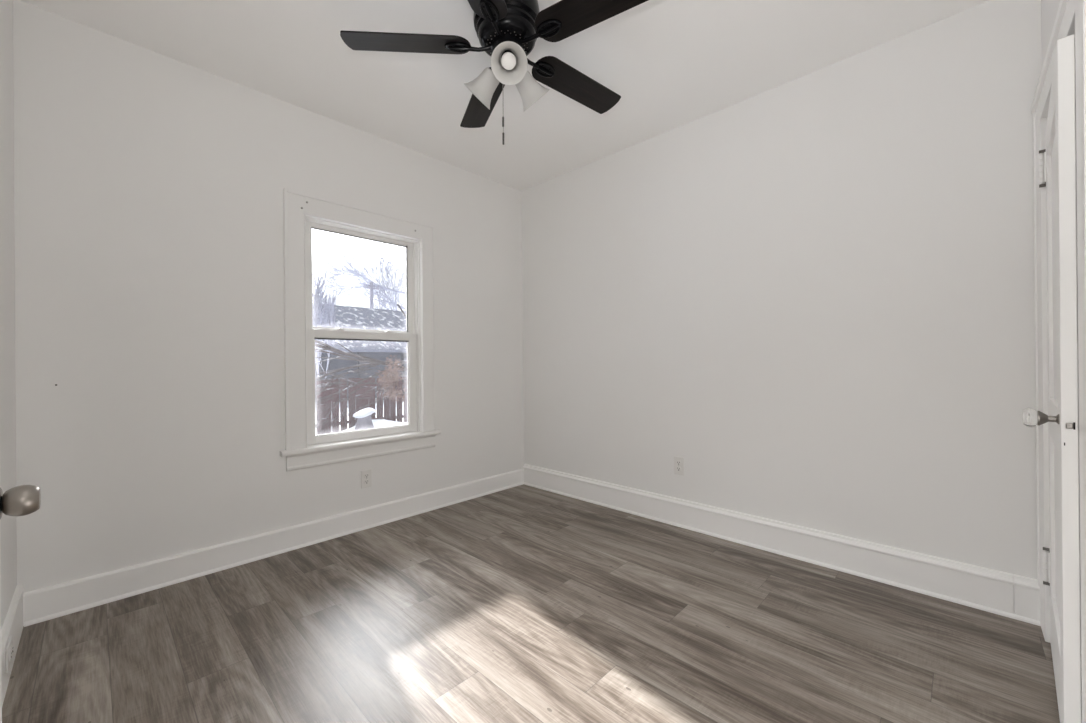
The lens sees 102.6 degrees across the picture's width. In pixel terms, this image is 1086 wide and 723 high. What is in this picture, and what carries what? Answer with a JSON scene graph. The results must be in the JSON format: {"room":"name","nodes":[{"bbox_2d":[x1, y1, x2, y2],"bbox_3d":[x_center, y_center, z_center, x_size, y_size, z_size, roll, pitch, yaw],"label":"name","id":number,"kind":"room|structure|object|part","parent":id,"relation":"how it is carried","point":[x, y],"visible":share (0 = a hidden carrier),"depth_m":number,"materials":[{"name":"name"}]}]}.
{"room":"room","nodes":[
{"label":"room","id":0,"kind":"room"},
{"bbox_2d":[0,0,16,629],"bbox_3d":[-1.083,-0.216,0.626,3.216,2.600,0.160,-1,0,44],"label":"wall","id":1,"kind":"structure","parent":0,"point":[7,217],"depth_m":1.64,"materials":[{"name":"paint"}]},
{"bbox_2d":[5,636,12,672],"bbox_3d":[-1.798,0.985,1.468,0.116,0.072,0.010,-1,0,44],"label":"wall outlet","id":2,"kind":"object","parent":1,"relation":"attached to","point":[9,650],"visible":1,"depth_m":1.45,"materials":[{"name":"plastic"}]},
{"bbox_2d":[9,650,11,661],"bbox_3d":[-1.782,0.985,1.457,0.027,0.034,0.003,-1,0,44],"label":"receptacle","id":3,"kind":"object","parent":2,"relation":"attached to","point":[10,651],"depth_m":1.45,"materials":[{"name":"plastic"}]},
{"bbox_2d":[1,584,23,705],"bbox_3d":[-1.355,1.001,1.021,2.260,0.172,0.018,-1,0,44],"label":"baseboard","id":4,"kind":"structure","parent":1,"relation":"attached to","point":[13,623],"depth_m":1.59,"materials":[{"name":"paint"}]},
{"bbox_2d":[0,485,40,722],"bbox_3d":[-0.674,0.081,0.504,0.760,1.980,0.084,-1,0,44],"label":"door","id":5,"kind":"structure","parent":1,"relation":"in","point":[22,500],"depth_m":0.73,"materials":[{"name":"paint"}]},
{"bbox_3d":[-0.691,0.081,0.487,0.760,1.980,0.035,-1,0,44],"label":"panel","id":6,"kind":"part","parent":5,"relation":"part of","materials":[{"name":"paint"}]},
{"bbox_3d":[-0.888,0.237,0.741,0.052,0.052,0.041,-1,0,44],"label":"knob","id":7,"kind":"part","parent":5,"relation":"part of","materials":[{"name":"silver metal"}]},
{"bbox_2d":[13,0,523,592],"bbox_3d":[-1.240,-0.211,2.894,0.160,2.600,3.204,-1,0,44],"label":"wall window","id":8,"kind":"structure","parent":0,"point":[149,185],"depth_m":2.19,"materials":[{"name":"paint"}]},
{"bbox_2d":[23,468,523,626],"bbox_3d":[-1.162,1.022,2.827,0.028,0.132,2.884,-1,0,44],"label":"baseboard","id":9,"kind":"structure","parent":8,"relation":"attached to","point":[51,602],"depth_m":2.30,"materials":[{"name":"paint"}]},
{"bbox_2d":[279,188,440,471],"bbox_3d":[-1.191,-0.184,2.907,0.201,1.634,1.044,-1,0,44],"label":"window","id":10,"kind":"structure","parent":8,"relation":"attached to","point":[303,212],"depth_m":2.78,"materials":[{"name":"paint"}]},
{"bbox_3d":[-1.450,-0.242,2.543,0.024,1.513,0.106,-1,0,44],"label":"casing","id":11,"kind":"part","parent":10,"relation":"part of","materials":[{"name":"paint"}]},
{"bbox_3d":[-1.218,-0.516,2.939,0.028,0.720,0.742,-1,0,44],"label":"sash","id":12,"kind":"part","parent":10,"relation":"part of","materials":[{"name":"white plastic"}]},
{"bbox_3d":[-1.149,-0.942,2.861,0.025,0.119,0.956,-1,0,44],"label":"casing","id":13,"kind":"part","parent":10,"relation":"part of","materials":[{"name":"paint"}]},
{"bbox_3d":[-1.185,0.153,2.912,0.028,0.706,0.742,-1,0,44],"label":"sash","id":14,"kind":"part","parent":10,"relation":"part of","materials":[{"name":"white plastic"}]},
{"bbox_3d":[-1.216,-0.179,2.940,0.120,1.435,0.815,-1,0,44],"label":"frame","id":15,"kind":"part","parent":10,"relation":"part of","materials":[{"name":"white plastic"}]},
{"bbox_3d":[-0.834,-0.246,3.182,0.024,1.513,0.095,-1,0,44],"label":"casing","id":16,"kind":"part","parent":10,"relation":"part of","materials":[{"name":"paint"}]},
{"bbox_2d":[361,469,371,488],"bbox_3d":[-1.155,0.767,2.849,0.010,0.116,0.072,-1,0,44],"label":"wall outlet","id":17,"kind":"object","parent":8,"relation":"attached to","point":[366,475],"visible":1,"depth_m":2.84,"materials":[{"name":"plastic"}]},
{"bbox_2d":[20,0,988,190],"bbox_3d":[0.172,-1.575,1.522,4.116,0.100,3.204,-1,0,44],"label":"ceiling","id":18,"kind":"structure","parent":0,"point":[672,64],"depth_m":2.18,"materials":[{"name":"paint"}]},
{"bbox_2d":[340,0,647,144],"bbox_3d":[-0.114,-1.220,1.844,1.287,0.605,1.269,-1,0,44],"label":"ceiling fan","id":19,"kind":"object","parent":18,"relation":"hanging from","point":[507,31],"visible":1,"depth_m":1.77,"materials":[{"name":"black wood"}]},
{"bbox_3d":[-0.560,-1.318,1.803,0.518,0.006,0.142,-1,11,-4],"label":"blade","id":20,"kind":"part","parent":19,"relation":"part of","materials":[{"name":"black wood"}]},
{"bbox_3d":[-0.269,-1.174,1.872,0.155,0.155,0.138,-1,0,44],"label":"lamp shade","id":21,"kind":"part","parent":19,"relation":"part of","materials":[{"name":"white glass"}]},
{"bbox_3d":[-0.305,-1.320,2.213,0.142,0.006,0.518,-12,4,-22],"label":"blade","id":22,"kind":"part","parent":19,"relation":"part of","materials":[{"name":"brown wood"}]},
{"bbox_3d":[-0.250,-1.321,1.433,0.142,0.006,0.518,11,3,14],"label":"blade","id":23,"kind":"part","parent":19,"relation":"part of","materials":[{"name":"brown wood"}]},
{"bbox_2d":[501,50,515,69],"bbox_3d":[-0.141,-1.222,1.752,0.095,0.111,0.086,-1,0,44],"label":"bulb","id":24,"kind":"object","parent":19,"relation":"attached to","point":[508,57],"depth_m":1.72,"materials":[{"name":"white glass"}]},
{"bbox_3d":[-0.136,-1.175,1.702,0.152,0.155,0.147,-1,0,44],"label":"lamp shade","id":25,"kind":"part","parent":19,"relation":"part of","materials":[{"name":"white glass"}]},
{"bbox_3d":[-0.049,-1.176,1.901,0.142,0.155,0.155,-1,0,44],"label":"lamp shade","id":26,"kind":"part","parent":19,"relation":"part of","materials":[{"name":"white glass"}]},
{"bbox_3d":[0.165,-1.324,2.096,0.518,0.006,0.142,0,-11,-40],"label":"blade","id":27,"kind":"part","parent":19,"relation":"part of","materials":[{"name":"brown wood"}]},
{"bbox_3d":[0.199,-1.325,1.614,0.518,0.006,0.142,-1,-11,32],"label":"blade","id":28,"kind":"part","parent":19,"relation":"part of","materials":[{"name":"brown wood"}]},
{"bbox_2d":[2,484,1081,722],"bbox_3d":[0.199,1.100,1.480,3.956,0.050,3.031,-1,0,44],"label":"floor","id":29,"kind":"structure","parent":0,"point":[523,603],"depth_m":1.67,"materials":[{"name":"grey plastic"}]},
{"bbox_2d":[522,0,1041,578],"bbox_3d":[1.298,-0.233,2.559,3.956,2.600,0.160,-1,0,44],"label":"wall","id":30,"kind":"structure","parent":0,"point":[813,293],"depth_m":2.27,"materials":[{"name":"paint"}]},
{"bbox_2d":[674,456,683,474],"bbox_3d":[0.888,0.681,2.842,0.072,0.116,0.010,-1,0,44],"label":"wall outlet","id":31,"kind":"object","parent":30,"relation":"attached to","point":[678,461],"visible":1,"depth_m":2.84,"materials":[{"name":"plastic"}]},
{"bbox_2d":[523,464,1040,625],"bbox_3d":[0.917,0.983,2.802,3.018,0.175,0.030,-1,0,44],"label":"baseboard","id":32,"kind":"structure","parent":30,"relation":"attached to","point":[981,588],"depth_m":2.26,"materials":[{"name":"paint"}]},
{"bbox_2d":[1041,0,1059,66],"bbox_3d":[1.074,-0.233,0.660,0.160,2.600,2.884,-1,0,44],"label":"wall","id":33,"kind":"structure","parent":0,"point":[1049,8],"depth_m":1.65,"materials":[{"name":"paint"}]},
{"bbox_2d":[1022,34,1081,722],"bbox_3d":[1.624,0.097,1.411,0.723,1.912,0.099,0,0,-43],"label":"door","id":34,"kind":"structure","parent":33,"relation":"in","point":[1058,172],"depth_m":1.16,"materials":[{"name":"paint"}]},
{"bbox_3d":[1.387,0.160,1.240,0.056,0.056,0.029,0,0,-43],"label":"knob","id":35,"kind":"part","parent":34,"relation":"part of","materials":[{"name":"clear glass"}]},
{"bbox_3d":[1.410,0.160,1.215,0.042,0.042,0.040,0,0,-43],"label":"knob","id":36,"kind":"part","parent":34,"relation":"part of","materials":[{"name":"metal"}]},
{"bbox_3d":[1.645,0.097,1.384,0.700,1.912,0.030,0,0,-43],"label":"panel","id":37,"kind":"part","parent":34,"relation":"part of","materials":[{"name":"paint"}]},
{"bbox_3d":[1.388,0.170,1.147,0.002,0.140,0.022,0,0,-43],"label":"latch plate","id":38,"kind":"part","parent":34,"relation":"part of","materials":[{"name":"white metal"}]},
{"bbox_2d":[1031,0,1085,722],"bbox_3d":[1.651,0.017,1.392,0.030,2.092,1.028,-1,0,44],"label":"trim","id":39,"kind":"structure","parent":33,"relation":"attached to","point":[1070,19],"depth_m":1.40,"materials":[{"name":"paint"}]},
{"bbox_2d":[1075,74,1080,614],"bbox_3d":[1.715,0.070,1.321,0.159,1.985,0.723,-1,0,44],"label":"door frame","id":40,"kind":"structure","parent":33,"relation":"attached to","point":[1075,74],"depth_m":1.58,"materials":[{"name":"paint"}]},
{"label":"outside","id":41,"kind":"structure","parent":0,"visible":0},
{"bbox_2d":[315,397,407,434],"bbox_3d":[-14.907,1.969,32.009,59.700,0.544,48.000,-1,0,44],"label":"snowy ground","id":42,"kind":"structure","parent":41,"point":[377,423],"depth_m":12.06,"materials":[{"name":"white snow"}]},
{"bbox_2d":[312,270,341,379],"bbox_3d":[-8.483,-0.783,16.541,1.730,5.721,1.210,0,0,0],"label":"frosted tree","id":43,"kind":"object","parent":42,"relation":"on","point":[317,300],"visible":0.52,"depth_m":16.49,"materials":[{"name":"white plant"}]},
{"bbox_2d":[312,303,406,400],"bbox_3d":[-9.331,-0.659,29.388,7.800,5.500,21.200,-1,0,44],"label":"house","id":44,"kind":"structure","parent":42,"relation":"on","point":[350,317],"depth_m":24.88,"materials":[{"name":"grey"}]},
{"bbox_3d":[-9.929,0.788,23.823,0.250,2.600,0.350,-1,0,44],"label":"porch post","id":45,"kind":"part","parent":44,"relation":"part of","materials":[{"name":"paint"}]},
{"bbox_3d":[-8.123,0.776,25.694,0.250,2.600,0.350,-1,0,44],"label":"porch post","id":46,"kind":"part","parent":44,"relation":"part of","materials":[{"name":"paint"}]},
{"bbox_2d":[315,304,406,433],"bbox_3d":[-5.511,0.559,9.934,4.499,4.762,7.137,0,0,21],"label":"bare tree","id":47,"kind":"object","parent":42,"relation":"on","point":[392,374],"visible":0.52,"depth_m":9.92,"materials":[{"name":"brown plant"}]},
{"bbox_2d":[315,377,407,434],"bbox_3d":[-3.627,1.288,14.062,0.170,1.672,8.654,-1,0,44],"label":"fence","id":48,"kind":"object","parent":42,"relation":"on","point":[390,407],"visible":0.19,"depth_m":12.25,"materials":[{"name":"wood"}]},
{"bbox_2d":[322,239,405,310],"bbox_3d":[-14.689,-4.781,39.735,8.588,13.883,10.016,-1,0,44],"label":"frosted tree","id":49,"kind":"object","parent":42,"relation":"on","point":[394,291],"visible":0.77,"depth_m":38.82,"materials":[{"name":"white plant"}]},
{"bbox_2d":[353,408,375,429],"bbox_3d":[-4.639,1.481,11.306,0.490,0.534,0.564,-1,0,44],"label":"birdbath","id":50,"kind":"object","parent":42,"relation":"on","point":[364,421],"visible":0.97,"depth_m":11.15,"materials":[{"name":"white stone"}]},
{"bbox_2d":[363,282,378,307],"bbox_3d":[-13.084,-1.983,33.259,0.400,8.220,1.220,-1,0,44],"label":"utility pole","id":51,"kind":"object","parent":42,"relation":"on","point":[371,287],"visible":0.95,"depth_m":33.15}
]}

